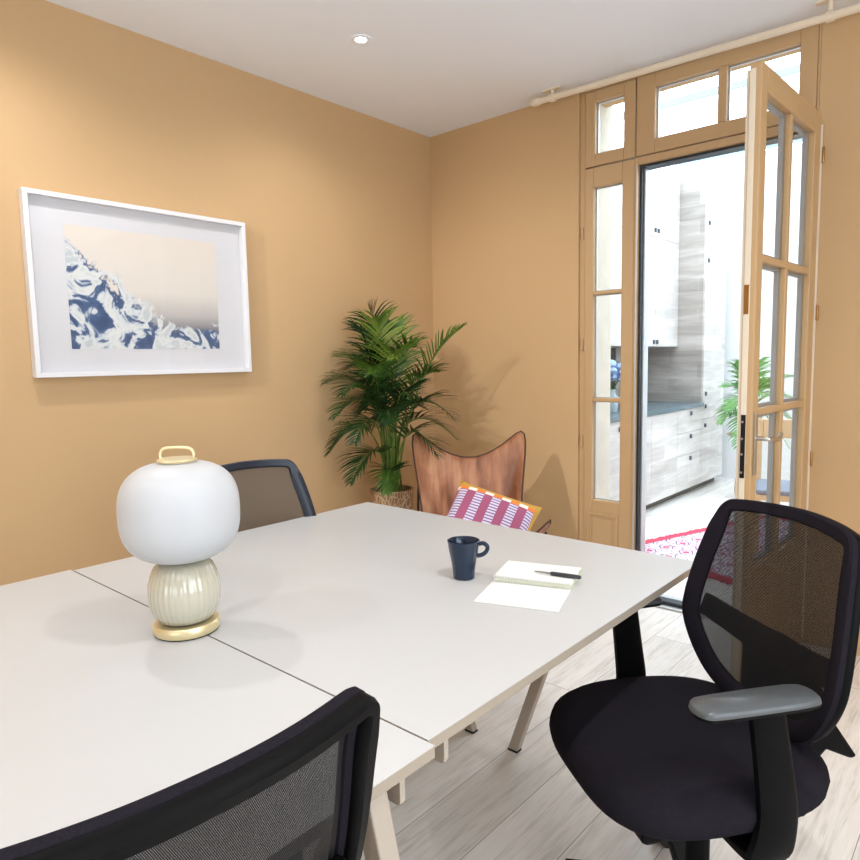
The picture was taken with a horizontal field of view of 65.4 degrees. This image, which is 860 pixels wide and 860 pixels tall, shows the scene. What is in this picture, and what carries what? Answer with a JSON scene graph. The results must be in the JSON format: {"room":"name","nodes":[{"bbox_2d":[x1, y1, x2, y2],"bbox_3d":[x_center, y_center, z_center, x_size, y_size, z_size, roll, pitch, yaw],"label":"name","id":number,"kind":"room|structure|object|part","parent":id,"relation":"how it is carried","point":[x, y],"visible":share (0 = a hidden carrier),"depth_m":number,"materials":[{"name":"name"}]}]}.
{"room":"office meeting room","nodes":[
{"label":"office meeting room","id":0,"kind":"room"},
{"bbox_2d":[0,0,676,585],"bbox_3d":[-0.561,-0.721,3.733,0.180,3.250,9.850,4,8,41],"label":"wall","id":1,"kind":"structure","parent":0,"point":[333,201],"depth_m":3.03,"materials":[{"name":"paint"}]},
{"bbox_2d":[18,187,251,377],"bbox_3d":[-1.192,-0.587,2.855,0.042,0.699,0.945,4,8,41],"label":"framed picture","id":2,"kind":"object","parent":1,"relation":"attached to","point":[113,288],"visible":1,"depth_m":2.80,"materials":[{"name":"white paint"}]},
{"bbox_2d":[63,223,219,348],"bbox_3d":[-1.200,-0.588,2.858,0.001,0.482,0.650,4,8,41],"label":"art print","id":3,"kind":"object","parent":2,"relation":"attached to","point":[124,287],"depth_m":2.83},
{"bbox_2d":[610,348,615,388],"bbox_3d":[1.083,-0.415,5.529,0.011,0.527,1.945,4,8,41],"label":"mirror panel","id":4,"kind":"object","parent":1,"relation":"attached to","point":[613,350],"visible":0.14,"depth_m":6.20,"materials":[{"name":"grey"}]},
{"bbox_2d":[611,149,621,346],"bbox_3d":[1.199,-1.429,5.294,0.359,1.530,1.028,4,8,41],"label":"upper cabinet","id":5,"kind":"object","parent":1,"relation":"attached to","point":[616,255],"visible":0.02,"depth_m":5.39,"materials":[{"name":"white wood"}]},
{"bbox_3d":[1.492,-1.160,5.412,0.020,0.957,0.512,4,8,41],"label":"door","id":6,"kind":"part","parent":5,"relation":"part of","materials":[{"name":"white wood"}]},
{"bbox_3d":[1.477,-1.921,5.334,0.020,0.567,0.512,4,8,41],"label":"door","id":7,"kind":"part","parent":5,"relation":"part of","materials":[{"name":"white wood"}]},
{"bbox_2d":[615,348,620,403],"bbox_3d":[1.924,-0.529,6.476,0.013,0.527,0.588,4,8,41],"label":"backsplash","id":8,"kind":"structure","parent":1,"relation":"attached to","point":[618,350],"depth_m":6.28,"materials":[{"name":"grey wood"}]},
{"bbox_2d":[611,169,680,347],"bbox_3d":[1.889,-1.522,6.072,0.359,1.530,1.056,4,8,41],"label":"upper cabinet","id":9,"kind":"object","parent":1,"relation":"attached to","point":[664,190],"visible":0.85,"depth_m":6.09,"materials":[{"name":"white wood"}]},
{"bbox_3d":[1.837,-1.207,5.801,0.020,0.957,0.526,4,8,41],"label":"door","id":10,"kind":"part","parent":9,"relation":"part of","materials":[{"name":"white wood"}]},
{"bbox_3d":[1.822,-1.968,5.723,0.020,0.567,0.526,4,8,41],"label":"door","id":11,"kind":"part","parent":9,"relation":"part of","materials":[{"name":"white wood"}]},
{"bbox_3d":[2.186,-1.254,6.195,0.020,0.957,0.526,4,8,41],"label":"door","id":12,"kind":"part","parent":9,"relation":"part of","materials":[{"name":"white wood"}]},
{"bbox_3d":[2.172,-2.015,6.117,0.020,0.567,0.526,4,8,41],"label":"door","id":13,"kind":"part","parent":9,"relation":"part of","materials":[{"name":"white wood"}]},
{"bbox_2d":[46,0,859,136],"bbox_3d":[0.062,-1.511,0.502,5.230,0.150,6.000,4,8,41],"label":"ceiling","id":14,"kind":"structure","parent":0,"point":[429,68],"depth_m":2.88,"materials":[{"name":"white paint"}]},
{"bbox_2d":[350,34,370,44],"bbox_3d":[-0.295,-1.670,2.866,0.090,0.005,0.090,4,8,41],"label":"recessed light","id":15,"kind":"object","parent":14,"relation":"in","point":[361,39],"visible":1,"depth_m":2.86,"materials":[{"name":"white paint"}]},
{"bbox_2d":[530,0,859,106],"bbox_3d":[1.513,-1.634,2.663,2.615,0.104,0.042,4,8,41],"label":"pipe","id":16,"kind":"object","parent":14,"relation":"attached to","point":[829,16],"visible":1,"depth_m":2.91,"materials":[{"name":"beige metal"}]},
{"bbox_2d":[302,477,859,859],"bbox_3d":[1.387,1.081,2.221,5.230,0.100,9.850,4,8,41],"label":"floor","id":17,"kind":"structure","parent":0,"point":[488,800],"depth_m":2.01,"materials":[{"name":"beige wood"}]},
{"bbox_2d":[0,686,379,859],"bbox_3d":[-0.360,0.727,0.753,0.602,0.970,0.614,-7,8,-43],"label":"office chair","id":18,"kind":"object","parent":17,"relation":"on","point":[351,718],"visible":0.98,"depth_m":0.56,"materials":[{"name":"black fabric"}]},
{"bbox_3d":[-0.227,0.475,0.587,0.442,0.426,0.108,-7,15,-43],"label":"panel","id":19,"kind":"part","parent":18,"relation":"part of","materials":[{"name":"black fabric"}]},
{"bbox_2d":[0,570,434,859],"bbox_3d":[-0.853,0.831,1.020,1.403,0.730,1.143,4,8,41],"label":"work table","id":20,"kind":"object","parent":17,"relation":"on","point":[100,714],"visible":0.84,"depth_m":1.07,"materials":[{"name":"beige laminate"}]},
{"bbox_2d":[116,446,239,641],"bbox_3d":[-0.512,0.225,1.383,0.237,0.388,0.237,4,8,41],"label":"table lamp","id":21,"kind":"object","parent":20,"relation":"on","point":[174,514],"visible":1,"depth_m":1.31,"materials":[{"name":"white glass"}]},
{"bbox_3d":[-0.516,0.046,1.365,0.075,0.028,0.006,-1,6,0],"label":"carry handle","id":22,"kind":"part","parent":21,"relation":"part of","materials":[{"name":"gold metal"}]},
{"bbox_3d":[-0.513,0.166,1.377,0.237,0.204,0.237,4,8,41],"label":"lamp shade","id":23,"kind":"part","parent":21,"relation":"part of","materials":[{"name":"white glass"}]},
{"bbox_3d":[-0.025,0.829,0.959,0.154,0.704,0.044,-4,7,-26],"label":"leg","id":24,"kind":"part","parent":20,"relation":"part of","materials":[{"name":"beige wood"}]},
{"bbox_3d":[-0.502,0.466,1.334,1.238,0.041,0.010,4,8,41],"label":"apron rail","id":25,"kind":"part","parent":20,"relation":"part of","materials":[{"name":"beige wood"}]},
{"bbox_2d":[220,459,315,531],"bbox_3d":[-0.478,0.591,2.212,0.614,0.948,0.602,4,8,41],"label":"office chair","id":26,"kind":"object","parent":17,"relation":"on","point":[295,479],"visible":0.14,"depth_m":2.37,"materials":[{"name":"black fabric"}]},
{"bbox_3d":[-0.609,0.337,2.292,0.108,0.426,0.442,4,8,41],"label":"panel","id":27,"kind":"part","parent":26,"relation":"part of","materials":[{"name":"brown fabric"}]},
{"bbox_2d":[74,502,692,858],"bbox_3d":[-0.118,0.731,1.850,1.293,0.730,1.099,4,8,41],"label":"work table","id":28,"kind":"object","parent":17,"relation":"on","point":[366,596],"visible":0.83,"depth_m":1.52,"materials":[{"name":"beige laminate"}]},
{"bbox_3d":[-0.434,0.455,1.423,1.222,0.041,0.010,4,8,41],"label":"apron rail","id":29,"kind":"part","parent":28,"relation":"part of","materials":[{"name":"beige wood"}]},
{"bbox_2d":[447,536,489,580],"bbox_3d":[0.090,0.327,1.695,0.095,0.098,0.083,4,8,41],"label":"mug","id":30,"kind":"object","parent":28,"relation":"on","point":[463,550],"visible":1,"depth_m":1.68,"materials":[{"name":"blue ceramic"}]},
{"bbox_3d":[0.134,0.302,1.692,0.033,0.043,0.011,-1,6,5],"label":"handle","id":31,"kind":"part","parent":30,"relation":"part of","materials":[{"name":"blue ceramic"}]},
{"bbox_3d":[0.031,0.683,2.360,0.289,0.704,0.031,3,7,33],"label":"leg","id":32,"kind":"part","parent":28,"relation":"part of","materials":[{"name":"beige wood"}]},
{"bbox_2d":[474,560,580,611],"bbox_3d":[0.245,0.372,1.627,0.194,0.017,0.290,1,6,22],"label":"notebook","id":33,"kind":"object","parent":28,"relation":"on","point":[516,584],"visible":1,"depth_m":1.61,"materials":[{"name":"white paper"}]},
{"bbox_2d":[534,571,580,578],"bbox_3d":[0.314,0.356,1.657,0.120,0.011,0.011,2,7,28],"label":"pen","id":34,"kind":"object","parent":33,"relation":"on","point":[559,574],"visible":1,"depth_m":1.65,"materials":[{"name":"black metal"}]},
{"bbox_3d":[0.359,0.707,2.071,0.031,0.704,0.304,-6,8,-41],"label":"leg","id":35,"kind":"part","parent":28,"relation":"part of","materials":[{"name":"beige wood"}]},
{"bbox_2d":[320,297,467,509],"bbox_3d":[-0.181,0.102,3.561,0.683,1.634,0.647,4,8,41],"label":"potted palm","id":36,"kind":"object","parent":17,"relation":"on","point":[389,492],"visible":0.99,"depth_m":3.52,"materials":[{"name":"green plant"}]},
{"bbox_2d":[370,485,413,509],"bbox_3d":[-0.204,0.613,3.724,0.240,0.585,0.240,4,8,41],"label":"woven pot","id":37,"kind":"object","parent":36,"relation":"attached to","point":[404,498],"depth_m":3.61,"materials":[{"name":"brown wicker"}]},
{"bbox_2d":[412,431,550,533],"bbox_3d":[0.204,0.494,3.194,0.633,0.905,0.740,-1,6,1],"label":"chair","id":38,"kind":"object","parent":17,"relation":"on","point":[500,470],"visible":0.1,"depth_m":3.46,"materials":[{"name":"brown leather"}]},
{"bbox_3d":[0.135,0.534,3.199,0.460,0.827,0.691,-1,6,1],"label":"steel rod","id":39,"kind":"part","parent":38,"relation":"part of","materials":[{"name":"black metal"}]},
{"bbox_2d":[447,480,541,530],"bbox_3d":[0.260,0.456,3.132,0.481,0.385,0.317,1,6,19],"label":"cushion","id":40,"kind":"object","parent":38,"relation":"on","point":[471,502],"visible":0.4,"depth_m":3.13,"materials":[{"name":"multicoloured fabric"}]},
{"bbox_2d":[609,422,619,499],"bbox_3d":[0.919,0.359,4.919,0.594,0.799,0.978,4,8,41],"label":"base cabinet","id":41,"kind":"object","parent":17,"relation":"on","point":[614,427],"visible":0.08,"depth_m":5.00,"materials":[{"name":"white wood"}]},
{"bbox_2d":[610,401,703,422],"bbox_3d":[1.450,-0.133,5.501,0.612,0.039,2.738,4,8,41],"label":"countertop","id":42,"kind":"structure","parent":41,"relation":"on","point":[653,407],"depth_m":5.88,"materials":[{"name":"blue stone"}]},
{"bbox_2d":[610,360,620,411],"bbox_3d":[1.475,-0.361,5.449,0.268,0.422,0.224,-1,6,-1],"label":"flower vase","id":43,"kind":"object","parent":42,"relation":"on","point":[614,375],"visible":0.48,"depth_m":5.41,"materials":[{"name":"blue ceramic"}]},
{"bbox_2d":[646,416,651,504],"bbox_3d":[1.419,0.290,5.493,0.580,0.799,0.548,4,8,41],"label":"base cabinet","id":44,"kind":"object","parent":17,"relation":"on","point":[649,418],"visible":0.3,"depth_m":5.47,"materials":[{"name":"white wood"}]},
{"bbox_2d":[646,411,677,508],"bbox_3d":[1.783,0.241,5.903,0.580,0.799,0.548,4,8,41],"label":"base cabinet","id":45,"kind":"object","parent":17,"relation":"on","point":[664,426],"visible":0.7,"depth_m":5.70,"materials":[{"name":"white wood"}]},
{"bbox_2d":[669,407,702,498],"bbox_3d":[2.171,0.189,6.331,0.594,0.799,0.608,4,8,41],"label":"base cabinet","id":46,"kind":"object","parent":17,"relation":"on","point":[689,432],"visible":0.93,"depth_m":6.13,"materials":[{"name":"white wood"}]},
{"bbox_3d":[2.380,0.374,6.168,0.020,0.317,0.607,4,8,41],"label":"drawer","id":47,"kind":"part","parent":46,"relation":"part of","materials":[{"name":"white wood"}]},
{"bbox_3d":[2.374,0.115,6.141,0.020,0.197,0.607,4,8,41],"label":"drawer","id":48,"kind":"part","parent":46,"relation":"part of","materials":[{"name":"white wood"}]},
{"bbox_3d":[2.371,-0.089,6.120,0.020,0.207,0.607,4,8,41],"label":"drawer","id":49,"kind":"part","parent":46,"relation":"part of","materials":[{"name":"white wood"}]},
{"bbox_2d":[647,175,728,488],"bbox_3d":[2.544,-0.918,6.665,0.594,2.919,0.578,4,8,41],"label":"tall cabinet","id":50,"kind":"object","parent":17,"relation":"on","point":[690,371],"visible":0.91,"depth_m":6.38,"materials":[{"name":"grey wood"}]},
{"bbox_3d":[2.770,0.176,6.597,0.020,0.607,0.577,4,8,41],"label":"door","id":51,"kind":"part","parent":50,"relation":"part of","materials":[{"name":"white wood"}]},
{"bbox_3d":[2.749,-0.908,6.485,0.020,1.567,0.577,4,8,41],"label":"door","id":52,"kind":"part","parent":50,"relation":"part of","materials":[{"name":"white wood"}]},
{"bbox_3d":[2.728,-2.022,6.370,0.020,0.667,0.577,4,8,41],"label":"door","id":53,"kind":"part","parent":50,"relation":"part of","materials":[{"name":"white wood"}]},
{"bbox_2d":[549,499,859,859],"bbox_3d":[0.591,0.650,1.441,0.614,0.948,0.602,-2,6,-12],"label":"office chair","id":54,"kind":"object","parent":17,"relation":"on","point":[680,763],"visible":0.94,"depth_m":1.36,"materials":[{"name":"black fabric"}]},
{"bbox_3d":[0.509,0.583,1.622,0.096,0.298,0.153,-2,6,-12],"label":"armrest post","id":55,"kind":"part","parent":54,"relation":"part of","materials":[{"name":"black plastic"}]},
{"bbox_3d":[0.604,1.017,1.641,0.050,0.047,0.262,0,6,6],"label":"leg","id":56,"kind":"part","parent":54,"relation":"part of","materials":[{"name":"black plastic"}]},
{"bbox_3d":[0.534,0.671,1.435,0.498,0.084,0.512,-2,6,-12],"label":"seat","id":57,"kind":"part","parent":54,"relation":"part of","materials":[{"name":"black fabric"}]},
{"bbox_3d":[0.592,0.621,1.240,0.096,0.298,0.153,-2,6,-12],"label":"armrest post","id":58,"kind":"part","parent":54,"relation":"part of","materials":[{"name":"black plastic"}]},
{"bbox_3d":[0.746,0.398,1.453,0.108,0.426,0.442,-2,6,-12],"label":"panel","id":59,"kind":"part","parent":54,"relation":"part of","materials":[{"name":"black fabric"}]},
{"bbox_3d":[0.755,0.401,1.456,0.139,0.459,0.491,-2,6,-12],"label":"frame","id":60,"kind":"part","parent":54,"relation":"part of","materials":[{"name":"black plastic"}]},
{"bbox_2d":[645,515,787,583],"bbox_3d":[2.266,0.779,4.419,1.708,0.013,1.230,-4,7,-30],"label":"rug","id":61,"kind":"object","parent":17,"relation":"on","point":[684,545],"visible":0.19,"depth_m":4.53,"materials":[{"name":"fabric"}]},
{"bbox_2d":[753,419,791,551],"bbox_3d":[2.187,0.381,4.038,0.412,0.860,0.400,2,7,26],"label":"wooden chair","id":62,"kind":"object","parent":61,"relation":"on","point":[763,424],"visible":0.2,"depth_m":4.17,"materials":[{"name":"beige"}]},
{"bbox_3d":[1.941,0.600,3.984,0.032,0.444,0.032,2,7,26],"label":"leg","id":63,"kind":"part","parent":62,"relation":"part of","materials":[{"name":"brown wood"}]},
{"bbox_3d":[2.099,0.357,4.286,0.032,0.860,0.032,2,7,26],"label":"leg","id":64,"kind":"part","parent":62,"relation":"part of","materials":[{"name":"brown wood"}]},
{"bbox_3d":[2.186,0.351,4.035,0.400,0.030,0.400,2,7,26],"label":"seat","id":65,"kind":"part","parent":62,"relation":"part of","materials":[{"name":"blue fabric"}]},
{"bbox_3d":[2.187,0.384,4.038,0.348,0.034,0.380,2,7,26],"label":"seat rail","id":66,"kind":"part","parent":62,"relation":"part of","materials":[{"name":"brown wood"}]},
{"bbox_3d":[2.261,-0.006,4.163,0.348,0.120,0.017,2,7,26],"label":"backrest","id":67,"kind":"part","parent":62,"relation":"part of","materials":[{"name":"brown wood"}]},
{"bbox_3d":[2.916,0.312,6.107,0.400,0.575,0.400,4,8,41],"label":"table","id":68,"kind":"object","parent":17,"relation":"on","visible":0},
{"bbox_2d":[714,356,793,449],"bbox_3d":[2.914,-0.250,5.986,0.713,0.848,0.567,-3,6,-21],"label":"palm","id":69,"kind":"object","parent":68,"relation":"on","point":[764,383],"visible":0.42,"depth_m":5.95,"materials":[{"name":"green plant"}]},
{"bbox_2d":[596,105,612,498],"bbox_3d":[1.348,-0.723,3.395,3.130,3.250,0.290,4,8,41],"label":"wall","id":70,"kind":"structure","parent":0,"point":[606,113],"depth_m":3.80,"materials":[{"name":"white paint"}]},
{"bbox_2d":[430,12,859,631],"bbox_3d":[1.969,-0.371,2.765,4.930,2.655,0.290,4,8,41],"label":"wall","id":71,"kind":"structure","parent":0,"point":[505,188],"depth_m":3.73,"materials":[{"name":"paint"}]},
{"bbox_2d":[580,159,634,548],"bbox_3d":[0.938,-0.232,3.540,0.294,2.250,0.063,4,8,41],"label":"window","id":72,"kind":"structure","parent":71,"relation":"in","point":[606,521],"depth_m":3.51,"materials":[{"name":"brown paint"}]},
{"bbox_3d":[0.926,0.610,3.615,0.180,0.330,0.009,4,8,41],"label":"raised panel","id":73,"kind":"part","parent":72,"relation":"part of","materials":[{"name":"brown paint"}]},
{"bbox_2d":[585,79,637,168],"bbox_3d":[0.924,-1.543,3.400,0.272,0.372,0.055,4,8,41],"label":"window","id":74,"kind":"structure","parent":71,"relation":"in","point":[627,90],"depth_m":3.38,"materials":[{"name":"brown paint"}]},
{"bbox_2d":[632,164,650,551],"bbox_3d":[1.086,-0.206,3.442,0.110,2.222,0.017,-6,7,-38],"label":"trim","id":75,"kind":"structure","parent":71,"relation":"attached to","point":[647,173],"depth_m":3.43,"materials":[{"name":"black metal"}]},
{"bbox_2d":[656,594,704,616],"bbox_3d":[1.392,0.900,3.336,0.743,0.028,0.150,4,8,41],"label":"trim","id":76,"kind":"structure","parent":71,"relation":"attached to","point":[673,603],"depth_m":3.43,"materials":[{"name":"grey metal"}]},
{"bbox_2d":[579,23,822,540],"bbox_3d":[1.244,-0.404,3.272,1.110,2.645,0.088,4,8,41],"label":"trim","id":77,"kind":"structure","parent":71,"relation":"attached to","point":[583,95],"depth_m":3.56,"materials":[{"name":"brown paint"}]},
{"bbox_2d":[630,126,795,549],"bbox_3d":[1.355,-0.203,3.192,0.792,2.256,0.077,4,8,41],"label":"trim","id":78,"kind":"structure","parent":71,"relation":"attached to","point":[770,132],"depth_m":3.33,"materials":[{"name":"brown paint"}]},
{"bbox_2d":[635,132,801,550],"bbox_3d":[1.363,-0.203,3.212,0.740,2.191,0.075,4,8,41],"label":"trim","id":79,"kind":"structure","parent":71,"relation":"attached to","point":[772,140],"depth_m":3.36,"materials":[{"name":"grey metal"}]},
{"bbox_2d":[636,24,819,157],"bbox_3d":[1.325,-1.514,3.048,0.786,0.372,0.055,4,8,41],"label":"window","id":80,"kind":"structure","parent":71,"relation":"in","point":[648,141],"depth_m":3.03,"materials":[{"name":"brown paint"}]},
{"bbox_2d":[731,60,824,678],"bbox_3d":[1.377,-0.145,2.589,0.112,2.240,0.740,5,8,44],"label":"door","id":81,"kind":"structure","parent":71,"relation":"in","point":[766,90],"depth_m":2.53,"materials":[{"name":"brown paint"}]},
{"bbox_3d":[1.104,0.059,2.367,0.016,0.225,0.003,5,8,44],"label":"lock plate","id":82,"kind":"part","parent":81,"relation":"part of","materials":[{"name":"black metal"}]},
{"bbox_3d":[1.093,-0.451,2.316,0.016,0.100,0.002,5,8,44],"label":"bolt plate","id":83,"kind":"part","parent":81,"relation":"part of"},
{"bbox_3d":[1.152,0.050,2.373,0.008,0.220,0.022,5,8,44],"label":"handle plate","id":84,"kind":"part","parent":81,"relation":"part of","materials":[{"name":"brown wood"}]},
{"bbox_3d":[1.224,0.028,2.403,0.056,0.029,0.163,5,8,44],"label":"handle","id":85,"kind":"part","parent":81,"relation":"part of","materials":[{"name":"silver metal"}]},
{"bbox_3d":[1.385,0.723,2.674,0.006,0.320,0.498,5,8,44],"label":"raised panel","id":86,"kind":"part","parent":81,"relation":"part of","materials":[{"name":"brown paint"}]},
{"bbox_2d":[803,620,859,655],"bbox_3d":[2.703,0.969,2.070,2.770,0.105,0.016,4,8,41],"label":"baseboard","id":87,"kind":"structure","parent":71,"relation":"attached to","point":[858,646],"depth_m":2.91,"materials":[{"name":"brown paint"}]},
{"bbox_2d":[677,143,801,478],"bbox_3d":[3.874,-1.068,6.266,3.160,3.250,0.150,4,8,41],"label":"wall","id":88,"kind":"structure","parent":0,"point":[729,171],"depth_m":6.69,"materials":[{"name":"white paint"}]},
{"bbox_2d":[761,469,789,479],"bbox_3d":[4.148,0.512,6.099,2.360,0.130,0.020,4,8,41],"label":"baseboard","id":89,"kind":"structure","parent":88,"relation":"attached to","point":[785,475],"depth_m":6.66,"materials":[{"name":"white paint"}]},
{"bbox_3d":[3.920,-0.817,3.827,0.150,3.250,3.770,4,8,41],"label":"wall","id":90,"kind":"structure","parent":0,"visible":0},
{"bbox_2d":[613,64,801,167],"bbox_3d":[2.587,-2.547,4.680,3.160,0.066,3.650,4,8,41],"label":"window","id":91,"kind":"structure","parent":90,"relation":"in","point":[794,69],"depth_m":5.22,"materials":[{"name":"glass"}]}
]}

